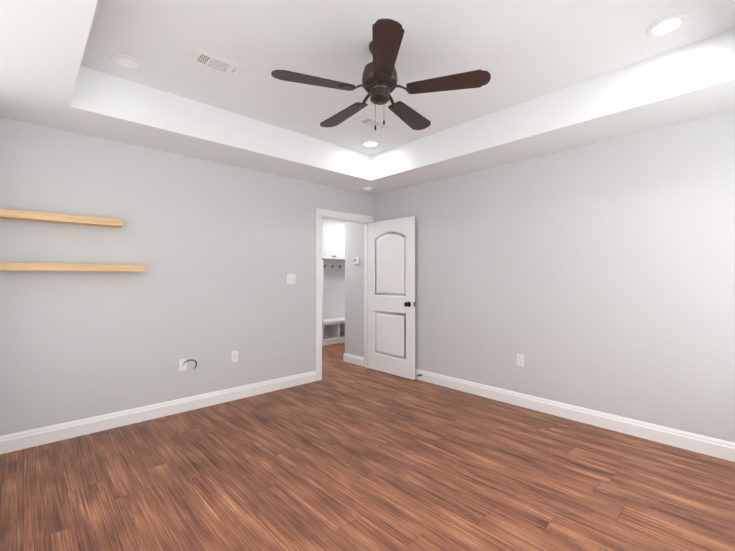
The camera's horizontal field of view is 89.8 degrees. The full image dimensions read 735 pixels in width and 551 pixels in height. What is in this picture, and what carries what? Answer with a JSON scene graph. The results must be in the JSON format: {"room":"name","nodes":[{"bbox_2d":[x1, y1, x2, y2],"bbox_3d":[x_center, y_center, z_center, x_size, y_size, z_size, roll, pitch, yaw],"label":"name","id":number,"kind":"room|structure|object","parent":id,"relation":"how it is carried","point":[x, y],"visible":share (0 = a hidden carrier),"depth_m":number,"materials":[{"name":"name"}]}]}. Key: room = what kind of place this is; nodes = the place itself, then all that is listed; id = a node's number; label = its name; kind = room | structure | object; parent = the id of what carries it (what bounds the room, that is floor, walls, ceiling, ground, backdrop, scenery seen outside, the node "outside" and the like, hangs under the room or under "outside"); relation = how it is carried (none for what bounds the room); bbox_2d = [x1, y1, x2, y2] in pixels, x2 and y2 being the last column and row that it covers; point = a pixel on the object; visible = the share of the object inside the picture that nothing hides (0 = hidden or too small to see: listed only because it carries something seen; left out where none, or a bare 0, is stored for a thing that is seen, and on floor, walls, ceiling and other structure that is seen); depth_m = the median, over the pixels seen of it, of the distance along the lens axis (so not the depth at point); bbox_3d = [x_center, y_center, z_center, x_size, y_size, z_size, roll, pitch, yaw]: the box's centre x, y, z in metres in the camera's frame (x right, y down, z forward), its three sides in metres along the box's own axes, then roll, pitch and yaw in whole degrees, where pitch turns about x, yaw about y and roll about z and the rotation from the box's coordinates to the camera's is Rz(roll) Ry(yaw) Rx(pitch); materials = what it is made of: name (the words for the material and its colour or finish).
{"room":"empty bedroom","nodes":[
{"label":"empty bedroom","id":0,"kind":"room"},
{"bbox_2d":[0,117,370,435],"bbox_3d":[-1.468,-0.134,3.868,4.035,2.860,0.120,0,0,-43],"label":"wall","id":1,"kind":"structure","parent":0,"point":[220,251],"depth_m":3.29,"materials":[{"name":"paint"}]},
{"bbox_2d":[0,209,123,227],"bbox_3d":[-2.406,-0.437,2.804,0.910,0.055,0.160,0,0,-43],"label":"shelf","id":2,"kind":"object","parent":1,"relation":"attached to","point":[10,214],"visible":1,"depth_m":2.80,"materials":[{"name":"brown wood"}]},
{"bbox_2d":[0,262,145,271],"bbox_3d":[-2.282,-0.061,2.918,0.890,0.055,0.160,0,0,-43],"label":"shelf","id":3,"kind":"object","parent":1,"relation":"attached to","point":[63,267],"visible":1,"depth_m":2.82,"materials":[{"name":"brown wood"}]},
{"bbox_2d":[0,371,315,453],"bbox_3d":[-1.714,1.231,3.540,2.938,0.128,0.016,0,0,-43],"label":"baseboard","id":4,"kind":"structure","parent":1,"relation":"attached to","point":[12,442],"depth_m":3.25,"materials":[{"name":"paint"}]},
{"bbox_2d":[179,358,196,371],"bbox_3d":[-1.713,0.849,3.529,0.163,0.117,0.036,0,0,-43],"label":"outlet","id":5,"kind":"object","parent":1,"relation":"attached to","point":[182,364],"visible":1,"depth_m":3.51,"materials":[{"name":"white plastic"}]},
{"bbox_2d":[231,350,237,361],"bbox_3d":[-1.386,0.844,3.852,0.072,0.117,0.008,0,0,-43],"label":"electrical outlet","id":6,"kind":"object","parent":1,"relation":"attached to","point":[234,356],"visible":1,"depth_m":3.85,"materials":[{"name":"white plastic"}]},
{"bbox_2d":[287,274,295,283],"bbox_3d":[-0.890,0.043,4.314,0.117,0.117,0.014,0,0,-43],"label":"switch plate","id":7,"kind":"object","parent":1,"relation":"attached to","point":[291,278],"visible":1,"depth_m":4.32,"materials":[{"name":"white plastic"}]},
{"bbox_2d":[315,208,373,380],"bbox_3d":[-0.325,0.236,4.928,0.981,2.131,0.160,0,0,-43],"label":"door frame","id":8,"kind":"structure","parent":1,"relation":"attached to","point":[320,213],"depth_m":4.59,"materials":[{"name":"paint"}]},
{"bbox_2d":[367,216,414,379],"bbox_3d":[0.290,0.278,4.858,0.157,2.022,0.824,0,0,-43],"label":"door","id":9,"kind":"structure","parent":8,"relation":"attached to","point":[391,296],"depth_m":4.81,"materials":[{"name":"paint"}]},
{"bbox_2d":[0,342,734,550],"bbox_3d":[0.146,1.347,3.950,6.520,0.100,6.750,0,0,-43],"label":"floor","id":10,"kind":"structure","parent":0,"point":[341,455],"depth_m":2.31,"materials":[{"name":"brown wood"}]},
{"bbox_2d":[322,219,344,345],"bbox_3d":[-0.534,0.113,7.427,1.210,2.398,0.437,0,0,-43],"label":"hall tree","id":11,"kind":"object","parent":10,"relation":"on","point":[333,281],"visible":0.44,"depth_m":7.35,"materials":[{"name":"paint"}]},
{"bbox_2d":[0,0,734,194],"bbox_3d":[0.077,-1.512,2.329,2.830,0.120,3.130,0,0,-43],"label":"ceiling","id":12,"kind":"structure","parent":0,"point":[520,51],"depth_m":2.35,"materials":[{"name":"paint"}]},
{"bbox_2d":[110,54,143,70],"bbox_3d":[-1.635,-1.446,2.517,0.196,0.008,0.196,0,0,-43],"label":"recessed light","id":13,"kind":"object","parent":12,"relation":"in","point":[126,62],"visible":1,"depth_m":2.50,"materials":[{"name":"white plastic"}]},
{"bbox_2d":[187,47,246,78],"bbox_3d":[-1.027,-1.444,2.523,0.340,0.012,0.190,0,0,-43],"label":"ceiling vent","id":14,"kind":"object","parent":12,"relation":"in","point":[209,60],"visible":1,"depth_m":2.50,"materials":[{"name":"white plastic"}]},
{"bbox_2d":[362,187,371,190],"bbox_3d":[-0.004,-1.120,4.799,0.124,0.038,0.124,0,0,-43],"label":"smoke detector","id":15,"kind":"object","parent":12,"relation":"attached to","point":[367,188],"visible":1,"depth_m":4.76,"materials":[{"name":"white plastic"}]},
{"bbox_2d":[362,140,378,146],"bbox_3d":[0.032,-1.438,4.042,0.196,0.008,0.196,0,0,-43],"label":"recessed light","id":16,"kind":"object","parent":12,"relation":"in","point":[370,143],"visible":1,"depth_m":4.02,"materials":[{"name":"white plastic"}]},
{"bbox_2d":[354,115,392,130],"bbox_3d":[0.062,-1.439,3.496,0.340,0.012,0.190,0,0,-43],"label":"ceiling vent","id":17,"kind":"object","parent":12,"relation":"in","point":[369,121],"visible":1,"depth_m":3.47,"materials":[{"name":"white plastic"}]},
{"bbox_2d":[271,18,490,129],"bbox_3d":[0.061,-1.171,2.367,1.269,0.560,1.244,0,0,-43],"label":"fan","id":18,"kind":"object","parent":12,"relation":"hanging from","point":[379,80],"visible":1,"depth_m":2.21,"materials":[{"name":"brown wood"}]},
{"bbox_2d":[645,14,688,36],"bbox_3d":[1.741,-1.448,2.148,0.196,0.008,0.196,0,0,-43],"label":"recessed light","id":19,"kind":"object","parent":12,"relation":"in","point":[666,25],"visible":1,"depth_m":2.13,"materials":[{"name":"white plastic"}]},
{"bbox_2d":[345,110,734,442],"bbox_3d":[1.392,-0.134,3.870,0.155,2.860,4.925,0,0,-43],"label":"wall","id":20,"kind":"structure","parent":0,"point":[599,276],"depth_m":3.21,"materials":[{"name":"paint"}]},
{"bbox_2d":[344,353,363,366],"bbox_3d":[-0.198,1.240,5.447,0.016,0.128,0.430,0,0,-43],"label":"baseboard","id":21,"kind":"structure","parent":20,"relation":"attached to","point":[349,358],"depth_m":5.44,"materials":[{"name":"paint"}]},
{"bbox_2d":[353,258,358,263],"bbox_3d":[-0.165,-0.216,5.410,0.026,0.090,0.120,0,0,-43],"label":"thermostat","id":22,"kind":"object","parent":20,"relation":"attached to","point":[355,260],"visible":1,"depth_m":5.40,"materials":[{"name":"white plastic"}]},
{"bbox_2d":[517,354,523,366],"bbox_3d":[1.517,0.840,3.664,0.008,0.117,0.072,0,0,-43],"label":"electrical outlet","id":23,"kind":"object","parent":20,"relation":"attached to","point":[520,359],"visible":1,"depth_m":3.66,"materials":[{"name":"white plastic"}]},
{"bbox_2d":[415,369,734,461],"bbox_3d":[1.510,1.231,3.663,0.016,0.128,4.230,0,0,-43],"label":"baseboard","id":24,"kind":"structure","parent":20,"relation":"attached to","point":[693,442],"depth_m":3.16,"materials":[{"name":"paint"}]}
]}

